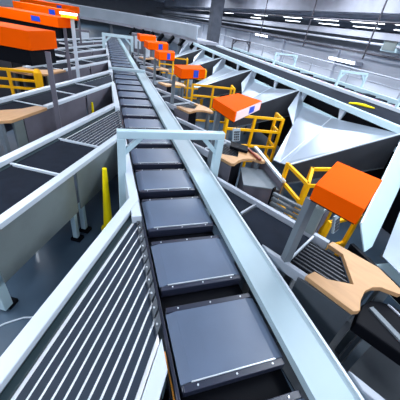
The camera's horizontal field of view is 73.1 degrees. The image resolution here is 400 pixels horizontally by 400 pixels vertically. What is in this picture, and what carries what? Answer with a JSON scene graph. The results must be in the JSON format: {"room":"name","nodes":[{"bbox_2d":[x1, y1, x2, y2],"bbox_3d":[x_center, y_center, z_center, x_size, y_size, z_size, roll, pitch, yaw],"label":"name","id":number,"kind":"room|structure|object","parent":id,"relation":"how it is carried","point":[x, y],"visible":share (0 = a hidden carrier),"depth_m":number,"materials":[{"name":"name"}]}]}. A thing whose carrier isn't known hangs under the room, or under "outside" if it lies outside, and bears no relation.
{"room":"parcel sorting facility","nodes":[
{"label":"parcel sorting facility","id":0,"kind":"room"},
{"bbox_2d":[0,0,253,29],"bbox_3d":[-14.622,-33.632,47.710,54.000,4.200,0.200,-3,35,-18],"label":"wall","id":1,"kind":"structure","parent":0,"point":[140,7],"depth_m":48.62,"materials":[{"name":"metal"}]},
{"bbox_2d":[0,19,399,399],"bbox_3d":[-5.606,-13.810,24.028,54.000,0.100,64.000,-3,35,-18],"label":"floor","id":2,"kind":"structure","parent":0,"point":[36,280],"depth_m":3.58,"materials":[{"name":"grey concrete"}]},
{"bbox_2d":[0,60,24,97],"bbox_3d":[-5.434,-3.180,6.607,1.700,1.550,0.740,-3,35,-18],"label":"conveyor","id":3,"kind":"object","parent":2,"relation":"on","point":[4,92],"visible":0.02,"depth_m":6.64,"materials":[{"name":"black metal"}]},
{"bbox_2d":[0,67,43,94],"bbox_3d":[-4.514,-2.601,6.397,1.547,1.070,0.178,2,34,-11],"label":"guard rail","id":4,"kind":"object","parent":2,"relation":"on","point":[38,80],"visible":0.65,"depth_m":6.27,"materials":[{"name":"metal"}]},
{"bbox_2d":[0,106,46,162],"bbox_3d":[-3.116,-0.967,4.375,0.840,0.965,1.010,13,33,5],"label":"table","id":5,"kind":"object","parent":2,"relation":"on","point":[14,116],"visible":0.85,"depth_m":4.07,"materials":[{"name":"beige laminate"}]},
{"bbox_2d":[0,22,61,129],"bbox_3d":[-3.381,-1.906,4.733,2.275,2.050,0.602,13,34,6],"label":"hood","id":6,"kind":"object","parent":2,"relation":"on","point":[26,45],"visible":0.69,"depth_m":4.11,"materials":[{"name":"orange paint"}]},
{"bbox_2d":[0,7,71,79],"bbox_3d":[-4.106,-3.615,7.053,2.007,2.130,0.598,17,34,12],"label":"hood","id":7,"kind":"object","parent":2,"relation":"on","point":[60,25],"visible":0.63,"depth_m":6.34,"materials":[{"name":"orange paint"}]},
{"bbox_2d":[10,67,65,92],"bbox_3d":[-4.066,-2.812,6.915,0.840,0.965,1.010,13,33,5],"label":"table","id":8,"kind":"object","parent":2,"relation":"on","point":[56,71],"visible":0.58,"depth_m":6.57,"materials":[{"name":"beige laminate"}]},
{"bbox_2d":[12,1,78,27],"bbox_3d":[-5.359,-5.607,9.677,2.473,2.200,0.592,19,35,15],"label":"hood","id":9,"kind":"object","parent":2,"relation":"on","point":[19,5],"visible":0.35,"depth_m":8.93,"materials":[{"name":"orange paint"}]},
{"bbox_2d":[20,0,81,45],"bbox_3d":[-6.598,-7.588,12.281,3.158,2.280,0.593,19,35,14],"label":"hood","id":10,"kind":"object","parent":2,"relation":"on","point":[38,2],"visible":0.41,"depth_m":11.48,"materials":[{"name":"orange paint"}]},
{"bbox_2d":[0,69,113,142],"bbox_3d":[-2.664,-2.142,6.229,0.825,0.985,4.492,13,33,5],"label":"conveyor","id":11,"kind":"object","parent":2,"relation":"on","point":[72,95],"visible":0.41,"depth_m":5.16,"materials":[{"name":"grey metal"}]},
{"bbox_2d":[0,101,122,310],"bbox_3d":[-1.648,-0.513,3.869,0.825,1.160,3.942,13,33,5],"label":"conveyor","id":12,"kind":"object","parent":2,"relation":"on","point":[38,197],"visible":0.88,"depth_m":2.94,"materials":[{"name":"grey metal"}]},
{"bbox_2d":[22,53,109,87],"bbox_3d":[-3.615,-3.986,8.770,0.825,0.985,4.492,13,33,5],"label":"conveyor","id":13,"kind":"object","parent":2,"relation":"on","point":[88,65],"visible":0.43,"depth_m":7.83,"materials":[{"name":"grey metal"}]},
{"bbox_2d":[59,11,79,77],"bbox_3d":[-3.193,-3.414,6.869,0.360,2.240,0.270,-3,35,-18],"label":"post","id":14,"kind":"object","parent":2,"relation":"on","point":[72,16],"visible":0.65,"depth_m":6.52,"materials":[{"name":"metal"}]},
{"bbox_2d":[59,11,77,18],"bbox_3d":[-3.051,-4.296,6.281,0.360,0.100,0.270,-3,35,-18],"label":"lamp","id":15,"kind":"object","parent":14,"relation":"attached to","point":[63,14],"depth_m":6.19,"materials":[{"name":"yellow"}]},
{"bbox_2d":[59,28,89,38],"bbox_3d":[-7.079,-9.027,15.310,1.600,1.200,0.630,-3,35,-18],"label":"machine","id":16,"kind":"object","parent":2,"relation":"on","point":[85,33],"visible":0.21,"depth_m":14.99,"materials":[{"name":"white paint"}]},
{"bbox_2d":[54,44,106,60],"bbox_3d":[-4.565,-5.830,11.310,0.825,0.985,4.492,13,33,5],"label":"conveyor","id":17,"kind":"object","parent":2,"relation":"on","point":[87,50],"visible":0.32,"depth_m":10.32,"materials":[{"name":"metal"}]},
{"bbox_2d":[56,37,105,47],"bbox_3d":[-5.516,-7.675,13.851,0.825,0.985,4.492,13,33,5],"label":"conveyor","id":18,"kind":"object","parent":2,"relation":"on","point":[85,41],"visible":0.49,"depth_m":12.63,"materials":[{"name":"metal"}]},
{"bbox_2d":[0,189,168,399],"bbox_3d":[-0.688,1.346,1.468,0.825,0.985,3.722,13,33,5],"label":"conveyor","id":19,"kind":"object","parent":2,"relation":"on","point":[95,337],"visible":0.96,"depth_m":1.56,"materials":[{"name":"grey metal"}]},
{"bbox_2d":[101,167,111,230],"bbox_3d":[-1.180,0.010,3.413,0.186,0.920,0.186,-3,35,-18],"label":"marker post","id":20,"kind":"object","parent":2,"relation":"on","point":[107,213],"visible":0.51,"depth_m":3.38,"materials":[{"name":"yellow paint"}]},
{"bbox_2d":[0,0,217,48],"bbox_3d":[-9.005,-10.222,15.639,21.196,2.300,5.060,14,34,7],"label":"conveyor","id":21,"kind":"object","parent":2,"relation":"on","point":[181,30],"visible":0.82,"depth_m":15.22,"materials":[{"name":"metal"}]},
{"bbox_2d":[102,32,132,50],"bbox_3d":[-3.730,-6.693,12.337,1.460,1.500,0.240,-3,35,-18],"label":"frame","id":22,"kind":"object","parent":2,"relation":"on","point":[109,35],"visible":0.62,"depth_m":11.93,"materials":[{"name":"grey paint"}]},
{"bbox_2d":[131,51,149,64],"bbox_3d":[-2.810,-5.775,11.668,1.488,0.965,0.615,33,40,32],"label":"conveyor","id":23,"kind":"object","parent":2,"relation":"on","point":[134,56],"visible":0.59,"depth_m":11.36,"materials":[{"name":"metal"}]},
{"bbox_2d":[132,32,157,53],"bbox_3d":[-3.009,-8.119,14.652,1.300,1.500,0.630,-3,35,-18],"label":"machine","id":24,"kind":"object","parent":2,"relation":"on","point":[134,35],"visible":0.3,"depth_m":14.14,"materials":[{"name":"white paint"}]},
{"bbox_2d":[137,33,155,55],"bbox_3d":[-2.341,-6.105,11.606,0.870,1.700,1.197,-3,35,-18],"label":"hood","id":25,"kind":"object","parent":2,"relation":"on","point":[141,37],"visible":0.59,"depth_m":10.91,"materials":[{"name":"orange paint"}]},
{"bbox_2d":[137,59,158,87],"bbox_3d":[-2.158,-4.510,9.925,1.488,0.965,0.615,33,40,32],"label":"conveyor","id":26,"kind":"object","parent":2,"relation":"on","point":[139,62],"visible":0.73,"depth_m":9.68,"materials":[{"name":"metal"}]},
{"bbox_2d":[138,56,157,65],"bbox_3d":[-2.158,-5.334,11.156,0.789,0.972,0.640,33,40,32],"label":"table","id":27,"kind":"object","parent":2,"relation":"on","point":[148,60],"visible":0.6,"depth_m":10.81,"materials":[{"name":"beige laminate"}]},
{"bbox_2d":[141,42,163,74],"bbox_3d":[-2.287,-6.826,13.020,1.000,1.350,0.630,-3,35,-18],"label":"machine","id":28,"kind":"object","parent":2,"relation":"on","point":[150,53],"visible":0.12,"depth_m":12.65,"materials":[{"name":"white paint"}]},
{"bbox_2d":[143,40,167,89],"bbox_3d":[-1.560,-4.609,9.549,1.108,1.700,0.729,-15,40,-32],"label":"hood","id":29,"kind":"object","parent":2,"relation":"on","point":[150,45],"visible":0.7,"depth_m":8.93,"materials":[{"name":"orange paint"}]},
{"bbox_2d":[145,66,168,78],"bbox_3d":[-1.506,-4.069,9.413,0.789,0.972,0.640,33,40,32],"label":"table","id":30,"kind":"object","parent":2,"relation":"on","point":[149,68],"visible":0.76,"depth_m":9.09,"materials":[{"name":"beige laminate"}]},
{"bbox_2d":[144,71,171,103],"bbox_3d":[-1.506,-3.245,8.182,1.488,0.965,0.615,33,40,32],"label":"conveyor","id":31,"kind":"object","parent":2,"relation":"on","point":[150,75],"visible":0.29,"depth_m":7.94,"materials":[{"name":"metal"}]},
{"bbox_2d":[152,50,174,110],"bbox_3d":[-0.984,-3.236,7.625,0.759,1.700,0.422,-21,44,-37],"label":"hood","id":32,"kind":"object","parent":2,"relation":"on","point":[162,55],"visible":0.73,"depth_m":7.08,"materials":[{"name":"orange paint"}]},
{"bbox_2d":[116,128,224,215],"bbox_3d":[-0.382,-0.154,3.361,1.290,1.460,0.170,-3,35,-18],"label":"frame","id":33,"kind":"object","parent":2,"relation":"on","point":[138,135],"visible":0.64,"depth_m":2.98,"materials":[{"name":"blue paint"}]},
{"bbox_2d":[156,80,185,97],"bbox_3d":[-0.854,-2.804,7.670,0.789,0.972,0.640,33,40,32],"label":"table","id":34,"kind":"object","parent":2,"relation":"on","point":[164,85],"visible":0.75,"depth_m":7.33,"materials":[{"name":"beige laminate"}]},
{"bbox_2d":[159,57,187,93],"bbox_3d":[-1.039,-4.818,10.406,1.144,1.240,0.404,-3,35,-18],"label":"cage","id":35,"kind":"object","parent":2,"relation":"on","point":[172,64],"visible":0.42,"depth_m":10.09,"materials":[{"name":"yellow paint"}]},
{"bbox_2d":[155,88,193,141],"bbox_3d":[-0.854,-1.980,6.439,1.488,0.965,0.615,33,40,32],"label":"conveyor","id":36,"kind":"object","parent":2,"relation":"on","point":[166,96],"visible":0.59,"depth_m":6.18,"materials":[{"name":"metal"}]},
{"bbox_2d":[166,43,202,83],"bbox_3d":[-1.069,-6.098,12.016,1.656,1.574,2.281,-3,35,-18],"label":"chute","id":37,"kind":"object","parent":2,"relation":"on","point":[185,52],"visible":0.41,"depth_m":11.01,"materials":[{"name":"white"}]},
{"bbox_2d":[170,65,205,140],"bbox_3d":[-0.275,-1.975,5.902,0.847,1.700,0.464,-21,44,-38],"label":"hood","id":38,"kind":"object","parent":2,"relation":"on","point":[181,71],"visible":0.75,"depth_m":5.35,"materials":[{"name":"orange paint"}]},
{"bbox_2d":[171,66,206,104],"bbox_3d":[-0.387,-3.553,8.664,1.144,1.240,0.404,-3,35,-18],"label":"cage","id":39,"kind":"object","parent":2,"relation":"on","point":[187,87],"visible":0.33,"depth_m":8.52,"materials":[{"name":"yellow paint"}]},
{"bbox_2d":[171,102,212,147],"bbox_3d":[-0.202,-1.539,5.928,0.789,0.972,0.640,33,40,32],"label":"table","id":40,"kind":"object","parent":2,"relation":"on","point":[184,111],"visible":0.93,"depth_m":5.60,"materials":[{"name":"beige laminate"}]},
{"bbox_2d":[176,104,195,108],"bbox_3d":[-0.259,-1.977,5.764,0.413,0.010,0.338,33,40,32],"label":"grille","id":41,"kind":"object","parent":40,"relation":"attached to","point":[187,106],"depth_m":5.82,"materials":[{"name":"grey"}]},
{"bbox_2d":[178,49,222,102],"bbox_3d":[-0.412,-4.821,10.258,1.656,1.574,2.281,-3,35,-18],"label":"chute","id":42,"kind":"object","parent":2,"relation":"on","point":[208,64],"visible":0.48,"depth_m":9.44,"materials":[{"name":"white"}]},
{"bbox_2d":[173,117,230,197],"bbox_3d":[-0.202,-0.715,4.697,1.488,0.965,0.615,33,40,32],"label":"conveyor","id":43,"kind":"object","parent":2,"relation":"on","point":[199,145],"visible":0.27,"depth_m":4.37,"materials":[{"name":"metal"}]},
{"bbox_2d":[190,84,235,131],"bbox_3d":[0.265,-2.288,6.921,1.144,1.240,0.404,-3,35,-18],"label":"cage","id":44,"kind":"object","parent":2,"relation":"on","point":[232,87],"visible":0.45,"depth_m":6.57,"materials":[{"name":"yellow paint"}]},
{"bbox_2d":[206,0,224,45],"bbox_3d":[0.820,-9.924,15.826,0.760,4.200,0.760,-3,35,-18],"label":"support column","id":45,"kind":"structure","parent":2,"relation":"on","point":[217,6],"depth_m":15.35,"materials":[{"name":"metal"}]},
{"bbox_2d":[164,8,399,24],"bbox_3d":[0.245,-12.636,18.031,0.050,0.048,38.000,-3,35,-18],"label":"pipe","id":46,"kind":"object","parent":45,"relation":"attached to","point":[338,19],"visible":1,"depth_m":8.49,"materials":[{"name":"grey"}]},
{"bbox_2d":[191,58,251,122],"bbox_3d":[0.246,-3.545,8.500,1.656,1.574,2.281,-3,35,-18],"label":"chute","id":47,"kind":"object","parent":2,"relation":"on","point":[221,76],"visible":0.73,"depth_m":7.55,"materials":[{"name":"white metal"}]},
{"bbox_2d":[201,93,261,204],"bbox_3d":[0.344,-0.581,3.958,0.469,1.700,0.963,25,36,22],"label":"hood","id":48,"kind":"object","parent":2,"relation":"on","point":[234,107],"visible":0.75,"depth_m":3.44,"materials":[{"name":"orange paint"}]},
{"bbox_2d":[232,121,239,140],"bbox_3d":[0.462,-0.886,3.393,0.110,0.288,0.090,-10,38,-26],"label":"keypad","id":49,"kind":"object","parent":48,"relation":"hanging from","point":[236,131],"visible":0.96,"depth_m":3.40,"materials":[{"name":"grey"}]},
{"bbox_2d":[105,36,363,399],"bbox_3d":[-2.559,-4.133,9.211,1.050,1.020,23.600,-3,35,-18],"label":"conveyor","id":50,"kind":"object","parent":2,"relation":"on","point":[316,367],"visible":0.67,"depth_m":1.95,"materials":[{"name":"black metal"}]},
{"bbox_2d":[113,70,135,75],"bbox_3d":[-2.287,-3.824,8.191,0.638,0.098,0.508,-3,35,-18],"label":"tray","id":51,"kind":"object","parent":50,"relation":"on","point":[114,71],"visible":0.74,"depth_m":8.09,"materials":[{"name":"grey plastic"}]},
{"bbox_2d":[114,74,138,80],"bbox_3d":[-2.101,-3.462,7.693,0.638,0.098,0.508,-3,35,-18],"label":"tray","id":52,"kind":"object","parent":50,"relation":"on","point":[116,76],"visible":0.79,"depth_m":7.59,"materials":[{"name":"grey plastic"}]},
{"bbox_2d":[115,79,140,86],"bbox_3d":[-1.914,-3.101,7.195,0.638,0.098,0.508,-3,35,-18],"label":"tray","id":53,"kind":"object","parent":50,"relation":"on","point":[117,81],"visible":0.79,"depth_m":7.08,"materials":[{"name":"grey plastic"}]},
{"bbox_2d":[116,85,144,92],"bbox_3d":[-1.728,-2.739,6.697,0.638,0.098,0.508,-3,35,-18],"label":"tray","id":54,"kind":"object","parent":50,"relation":"on","point":[128,88],"visible":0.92,"depth_m":6.58,"materials":[{"name":"grey plastic"}]},
{"bbox_2d":[118,91,147,100],"bbox_3d":[-1.542,-2.378,6.199,0.638,0.098,0.508,-3,35,-18],"label":"tray","id":55,"kind":"object","parent":50,"relation":"on","point":[121,94],"visible":0.89,"depth_m":6.09,"materials":[{"name":"grey plastic"}]},
{"bbox_2d":[119,98,152,108],"bbox_3d":[-1.355,-2.016,5.701,0.638,0.098,0.508,-3,35,-18],"label":"tray","id":56,"kind":"object","parent":50,"relation":"on","point":[128,103],"visible":0.94,"depth_m":5.59,"materials":[{"name":"grey plastic"}]},
{"bbox_2d":[121,107,157,119],"bbox_3d":[-1.169,-1.655,5.203,0.638,0.098,0.508,-3,35,-18],"label":"tray","id":57,"kind":"object","parent":50,"relation":"on","point":[138,113],"visible":0.93,"depth_m":5.09,"materials":[{"name":"grey plastic"}]},
{"bbox_2d":[124,118,163,129],"bbox_3d":[-0.983,-1.293,4.705,0.638,0.098,0.508,-3,35,-18],"label":"tray","id":58,"kind":"object","parent":50,"relation":"on","point":[129,123],"visible":0.79,"depth_m":4.65,"materials":[{"name":"grey plastic"}]},
{"bbox_2d":[127,139,171,147],"bbox_3d":[-0.797,-0.932,4.207,0.638,0.098,0.508,-3,35,-18],"label":"tray","id":59,"kind":"object","parent":50,"relation":"on","point":[145,143],"visible":0.3,"depth_m":4.04,"materials":[{"name":"grey plastic"}]},
{"bbox_2d":[130,148,181,169],"bbox_3d":[-0.610,-0.570,3.709,0.638,0.098,0.508,-3,35,-18],"label":"tray","id":60,"kind":"object","parent":50,"relation":"on","point":[142,158],"visible":0.95,"depth_m":3.60,"materials":[{"name":"grey plastic"}]},
{"bbox_2d":[135,169,194,197],"bbox_3d":[-0.424,-0.209,3.211,0.638,0.098,0.508,-3,35,-18],"label":"tray","id":61,"kind":"object","parent":50,"relation":"on","point":[156,183],"visible":1,"depth_m":3.11,"materials":[{"name":"grey plastic"}]},
{"bbox_2d":[164,351,174,399],"bbox_3d":[0.035,1.394,0.954,0.016,0.070,1.690,-3,35,-18],"label":"cable","id":62,"kind":"object","parent":50,"relation":"attached to","point":[164,351],"visible":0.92,"depth_m":1.49,"materials":[{"name":"orange plastic"}]},
{"bbox_2d":[141,196,213,237],"bbox_3d":[-0.238,0.153,2.713,0.638,0.098,0.508,-3,35,-18],"label":"tray","id":63,"kind":"object","parent":50,"relation":"on","point":[181,215],"visible":1,"depth_m":2.62,"materials":[{"name":"grey plastic"}]},
{"bbox_2d":[151,235,240,296],"bbox_3d":[-0.051,0.514,2.215,0.638,0.098,0.508,-3,35,-18],"label":"tray","id":64,"kind":"object","parent":50,"relation":"on","point":[187,265],"visible":1,"depth_m":2.13,"materials":[{"name":"grey plastic"}]},
{"bbox_2d":[165,293,284,396],"bbox_3d":[0.135,0.876,1.717,0.638,0.098,0.508,-3,35,-18],"label":"tray","id":65,"kind":"object","parent":50,"relation":"on","point":[214,343],"visible":1,"depth_m":1.64,"materials":[{"name":"grey plastic"}]},
{"bbox_2d":[268,390,304,399],"bbox_3d":[0.321,1.237,1.219,0.638,0.098,0.508,-3,35,-18],"label":"tray","id":66,"kind":"object","parent":50,"relation":"on","point":[294,395],"visible":1,"depth_m":1.45,"materials":[{"name":"grey plastic"}]},
{"bbox_2d":[205,142,264,185],"bbox_3d":[0.450,-0.274,4.185,0.789,0.972,0.640,33,40,32],"label":"table","id":67,"kind":"object","parent":2,"relation":"on","point":[230,161],"visible":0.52,"depth_m":3.82,"materials":[{"name":"beige laminate"}]},
{"bbox_2d":[208,145,238,156],"bbox_3d":[0.398,-0.683,4.047,0.480,0.065,0.430,33,40,32],"label":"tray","id":68,"kind":"object","parent":67,"relation":"on","point":[226,150],"depth_m":4.05,"materials":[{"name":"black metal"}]},
{"bbox_2d":[222,145,236,156],"bbox_3d":[0.393,-0.712,4.021,0.413,0.010,0.338,33,40,32],"label":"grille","id":69,"kind":"object","parent":67,"relation":"attached to","point":[226,150],"depth_m":4.06,"materials":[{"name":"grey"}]},
{"bbox_2d":[230,141,247,152],"bbox_3d":[0.585,-0.797,4.068,0.328,0.040,0.216,20,35,15],"label":"pad","id":70,"kind":"object","parent":67,"relation":"on","point":[233,145],"visible":1,"depth_m":4.01,"materials":[{"name":"black plastic"}]},
{"bbox_2d":[224,112,284,166],"bbox_3d":[0.917,-1.023,5.178,1.144,1.240,0.404,-3,35,-18],"label":"cage","id":71,"kind":"object","parent":2,"relation":"on","point":[277,131],"visible":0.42,"depth_m":4.96,"materials":[{"name":"yellow paint"}]},
{"bbox_2d":[237,167,278,205],"bbox_3d":[0.755,0.028,3.944,0.470,0.820,0.530,8,33,-2],"label":"bin","id":72,"kind":"object","parent":2,"relation":"on","point":[258,184],"visible":0.27,"depth_m":3.61,"materials":[{"name":"grey metal"}]},
{"bbox_2d":[225,71,298,154],"bbox_3d":[0.904,-2.269,6.741,1.656,1.574,2.281,-3,35,-18],"label":"chute","id":73,"kind":"object","parent":2,"relation":"on","point":[273,100],"visible":0.48,"depth_m":5.84,"materials":[{"name":"white metal"}]},
{"bbox_2d":[251,146,285,207],"bbox_3d":[0.920,-0.154,4.106,0.105,0.985,1.005,-2,35,-16],"label":"plate","id":74,"kind":"object","parent":2,"relation":"on","point":[267,167],"visible":0.34,"depth_m":3.74,"materials":[{"name":"white"}]},
{"bbox_2d":[193,42,399,234],"bbox_3d":[2.582,-2.392,7.234,1.900,1.680,14.400,-3,35,-18],"label":"conveyor","id":75,"kind":"object","parent":2,"relation":"on","point":[319,94],"visible":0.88,"depth_m":5.88,"materials":[{"name":"grey metal"}]},
{"bbox_2d":[272,52,297,66],"bbox_3d":[2.655,-4.365,8.411,0.800,0.340,0.045,-3,35,-18],"label":"frame","id":76,"kind":"object","parent":75,"relation":"on","point":[276,53],"visible":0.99,"depth_m":8.33,"materials":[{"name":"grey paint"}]},
{"bbox_2d":[334,70,368,87],"bbox_3d":[3.480,-2.762,6.204,0.800,0.340,0.045,-3,35,-18],"label":"frame","id":77,"kind":"object","parent":75,"relation":"on","point":[340,75],"visible":0.97,"depth_m":6.12,"materials":[{"name":"blue paint"}]},
{"bbox_2d":[276,162,331,234],"bbox_3d":[1.515,0.120,3.688,0.974,1.150,0.544,-3,35,-18],"label":"railing","id":78,"kind":"object","parent":2,"relation":"on","point":[307,185],"visible":0.45,"depth_m":3.38,"materials":[{"name":"metal"}]},
{"bbox_2d":[219,34,399,98],"bbox_3d":[2.835,-4.454,10.082,0.036,2.018,13.016,-3,35,-18],"label":"handrail","id":79,"kind":"object","parent":2,"relation":"on","point":[348,75],"visible":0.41,"depth_m":7.75,"materials":[{"name":"grey"}]},
{"bbox_2d":[242,277,399,399],"bbox_3d":[1.331,1.581,2.485,1.300,0.012,3.300,-3,35,-18],"label":"floor","id":80,"kind":"structure","parent":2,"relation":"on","point":[376,370],"depth_m":2.52,"materials":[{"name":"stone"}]},
{"bbox_2d":[210,176,329,309],"bbox_3d":[0.450,0.550,2.954,1.488,0.965,0.615,33,40,32],"label":"conveyor","id":81,"kind":"object","parent":80,"relation":"on","point":[272,229],"visible":0.56,"depth_m":2.65,"materials":[{"name":"grey metal"}]},
{"bbox_2d":[267,187,301,220],"bbox_3d":[1.005,0.348,3.405,0.480,0.950,0.060,32,40,31],"label":"rack","id":82,"kind":"object","parent":80,"relation":"on","point":[273,193],"visible":0.23,"depth_m":3.24,"materials":[{"name":"metal"}]},
{"bbox_2d":[259,161,381,319],"bbox_3d":[0.927,0.575,2.363,0.611,1.700,0.418,-22,44,-38],"label":"hood","id":83,"kind":"object","parent":80,"relation":"on","point":[345,191],"visible":0.71,"depth_m":1.86,"materials":[{"name":"orange paint"}]},
{"bbox_2d":[305,205,329,234],"bbox_3d":[1.019,0.062,2.231,0.086,0.455,0.220,32,40,31],"label":"control box","id":84,"kind":"object","parent":83,"relation":"hanging from","point":[319,215],"visible":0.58,"depth_m":2.21,"materials":[{"name":"grey paint"}]},
{"bbox_2d":[331,215,339,233],"bbox_3d":[1.153,0.079,2.257,0.110,0.404,0.140,-21,44,-38],"label":"keypad","id":85,"kind":"object","parent":83,"relation":"hanging from","point":[336,219],"visible":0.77,"depth_m":2.28,"materials":[{"name":"grey"}]},
{"bbox_2d":[270,236,399,353],"bbox_3d":[1.102,0.991,2.442,0.789,0.972,0.640,33,40,32],"label":"workstation","id":86,"kind":"object","parent":80,"relation":"on","point":[335,300],"visible":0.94,"depth_m":2.14,"materials":[{"name":"beige laminate"}]},
{"bbox_2d":[290,242,348,282],"bbox_3d":[1.050,0.582,2.304,0.480,0.065,0.430,33,40,32],"label":"tray","id":87,"kind":"object","parent":86,"relation":"on","point":[312,258],"depth_m":2.30,"materials":[{"name":"black metal"}]},
{"bbox_2d":[293,243,346,282],"bbox_3d":[1.044,0.553,2.278,0.413,0.010,0.338,33,40,32],"label":"grille","id":88,"kind":"object","parent":86,"relation":"attached to","point":[310,259],"depth_m":2.29,"materials":[{"name":"grey metal"}]},
{"bbox_2d":[321,215,362,256],"bbox_3d":[1.508,0.585,3.171,0.512,0.950,0.048,-8,37,-24],"label":"cage","id":89,"kind":"object","parent":80,"relation":"on","point":[328,225],"visible":0.27,"depth_m":3.08,"materials":[{"name":"yellow paint"}]},
{"bbox_2d":[338,301,399,372],"bbox_3d":[1.638,1.445,1.987,1.245,0.866,0.400,33,40,32],"label":"belt","id":90,"kind":"object","parent":80,"relation":"on","point":[376,324],"visible":0.95,"depth_m":1.98,"materials":[{"name":"black rubber"}]},
{"bbox_2d":[347,243,399,320],"bbox_3d":[1.802,1.026,2.633,0.550,0.890,0.880,-3,35,-18],"label":"trough","id":91,"kind":"object","parent":80,"relation":"on","point":[386,268],"visible":0.26,"depth_m":2.57,"materials":[{"name":"blue paint"}]},
{"bbox_2d":[273,91,399,208],"bbox_3d":[1.592,-0.933,4.902,1.657,1.574,2.491,-3,35,-18],"label":"chute","id":92,"kind":"object","parent":2,"relation":"on","point":[314,139],"visible":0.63,"depth_m":4.00,"materials":[{"name":"white metal"}]},
{"bbox_2d":[347,371,384,399],"bbox_3d":[1.756,2.247,0.720,3.338,0.965,0.615,33,40,32],"label":"conveyor","id":93,"kind":"object","parent":2,"relation":"on","point":[367,393],"visible":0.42,"depth_m":1.47,"materials":[{"name":"metal"}]},
{"bbox_2d":[360,142,399,303],"bbox_3d":[2.247,0.336,3.156,1.649,1.571,2.009,-3,35,-18],"label":"chute","id":94,"kind":"object","parent":2,"relation":"on","point":[371,223],"visible":0.81,"depth_m":2.86,"materials":[{"name":"blue paint"}]},
{"bbox_2d":[146,12,399,98],"bbox_3d":[-0.628,-15.138,24.926,0.150,2.420,64.000,-3,35,-18],"label":"wall","id":95,"kind":"structure","parent":0,"point":[379,65],"depth_m":10.51,"materials":[{"name":"metal"}]},
{"bbox_2d":[183,20,342,77],"bbox_3d":[2.100,-9.670,17.264,0.100,2.300,25.840,-3,35,-18],"label":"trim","id":96,"kind":"structure","parent":95,"relation":"attached to","point":[336,53],"depth_m":12.43,"materials":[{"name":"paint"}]},
{"bbox_2d":[168,16,399,57],"bbox_3d":[1.376,-12.140,18.814,0.200,0.060,38.000,-3,35,-18],"label":"cable tray","id":97,"kind":"object","parent":95,"relation":"attached to","point":[168,16],"visible":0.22,"depth_m":10.17,"materials":[{"name":"grey"}]},
{"bbox_2d":[329,56,362,65],"bbox_3d":[4.882,-4.703,9.128,0.410,0.100,1.200,-3,35,-18],"label":"wall lamp","id":98,"kind":"object","parent":95,"relation":"attached to","point":[338,59],"visible":1,"depth_m":8.89,"materials":[{"name":"white"}]},
{"bbox_2d":[149,0,399,32],"bbox_3d":[-5.037,-17.358,21.666,54.000,0.100,64.000,-3,35,-18],"label":"ceiling","id":99,"kind":"structure","parent":0,"point":[149,0],"depth_m":47.11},
{"bbox_2d":[152,0,299,23],"bbox_3d":[-9.706,-26.148,34.196,54.000,0.400,0.240,-3,35,-18],"label":"roof truss","id":100,"kind":"object","parent":99,"relation":"attached to","point":[163,1],"visible":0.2,"depth_m":40.23,"materials":[{"name":"metal"}]},
{"bbox_2d":[172,0,344,28],"bbox_3d":[-6.809,-20.525,26.450,54.000,0.400,0.240,-3,35,-18],"label":"roof truss","id":101,"kind":"object","parent":99,"relation":"attached to","point":[273,17],"visible":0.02,"depth_m":32.66,"materials":[{"name":"metal"}]},
{"bbox_2d":[186,7,399,20],"bbox_3d":[5.271,-15.992,22.640,0.400,0.500,50.000,-3,35,-18],"label":"ceiling beam","id":102,"kind":"structure","parent":99,"relation":"attached to","point":[383,17],"depth_m":16.35,"materials":[{"name":"metal"}]},
{"bbox_2d":[253,10,398,33],"bbox_3d":[-4.491,-16.027,20.254,54.000,0.400,0.240,-3,35,-18],"label":"roof truss","id":103,"kind":"object","parent":99,"relation":"attached to","point":[342,24],"visible":0.25,"depth_m":26.36,"materials":[{"name":"metal"}]},
{"bbox_2d":[296,12,399,31],"bbox_3d":[-2.608,-12.372,15.219,54.000,0.400,0.240,-3,35,-18],"label":"roof truss","id":104,"kind":"object","parent":99,"relation":"attached to","point":[390,27],"visible":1,"depth_m":20.36,"materials":[{"name":"metal"}]},
{"bbox_2d":[362,0,387,58],"bbox_3d":[4.678,-4.765,7.005,0.120,2.000,0.120,-3,35,-18],"label":"hanging rod","id":105,"kind":"object","parent":99,"relation":"hanging from","point":[386,0],"visible":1,"depth_m":7.15,"materials":[{"name":"grey"}]},
{"bbox_2d":[162,10,399,41],"bbox_3d":[1.065,-12.481,18.451,0.360,0.160,38.000,-3,35,-18],"label":"air duct","id":106,"kind":"object","parent":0,"point":[348,32],"visible":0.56,"depth_m":9.52,"materials":[{"name":"metal"}]},
{"bbox_2d":[380,40,399,53],"bbox_3d":[5.411,-4.182,7.380,0.640,0.300,0.500,-3,35,-18],"label":"junction box","id":107,"kind":"object","parent":106,"relation":"attached to","point":[388,46],"visible":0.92,"depth_m":7.25,"materials":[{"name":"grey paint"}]},
{"bbox_2d":[163,13,399,48],"bbox_3d":[0.944,-12.311,18.529,0.070,0.067,38.000,-3,35,-18],"label":"pipe","id":108,"kind":"object","parent":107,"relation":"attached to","point":[302,33],"visible":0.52,"depth_m":10.03,"materials":[{"name":"grey"}]},
{"bbox_2d":[165,16,399,60],"bbox_3d":[1.004,-12.102,18.703,0.060,0.057,38.000,-3,35,-18],"label":"pipe","id":109,"kind":"object","parent":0,"point":[340,48],"visible":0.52,"depth_m":9.72,"materials":[{"name":"grey"}]},
{"bbox_2d":[252,19,399,54],"bbox_3d":[20.178,-17.113,31.276,0.200,4.200,64.000,-3,35,-18],"label":"wall","id":110,"kind":"structure","parent":0,"point":[313,38],"depth_m":37.45,"materials":[{"name":"metal"}]},
{"bbox_3d":[0.434,-6.468,7.087,54.000,0.400,0.240,-3,35,-18],"label":"roof truss","id":111,"kind":"object","parent":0,"visible":0},
{"bbox_2d":[165,0,399,15],"bbox_3d":[1.747,-12.613,17.320,0.500,0.550,40.000,-3,35,-18],"label":"ceiling beam","id":112,"kind":"structure","parent":111,"relation":"attached to","point":[364,7],"depth_m":10.26,"materials":[{"name":"metal"}]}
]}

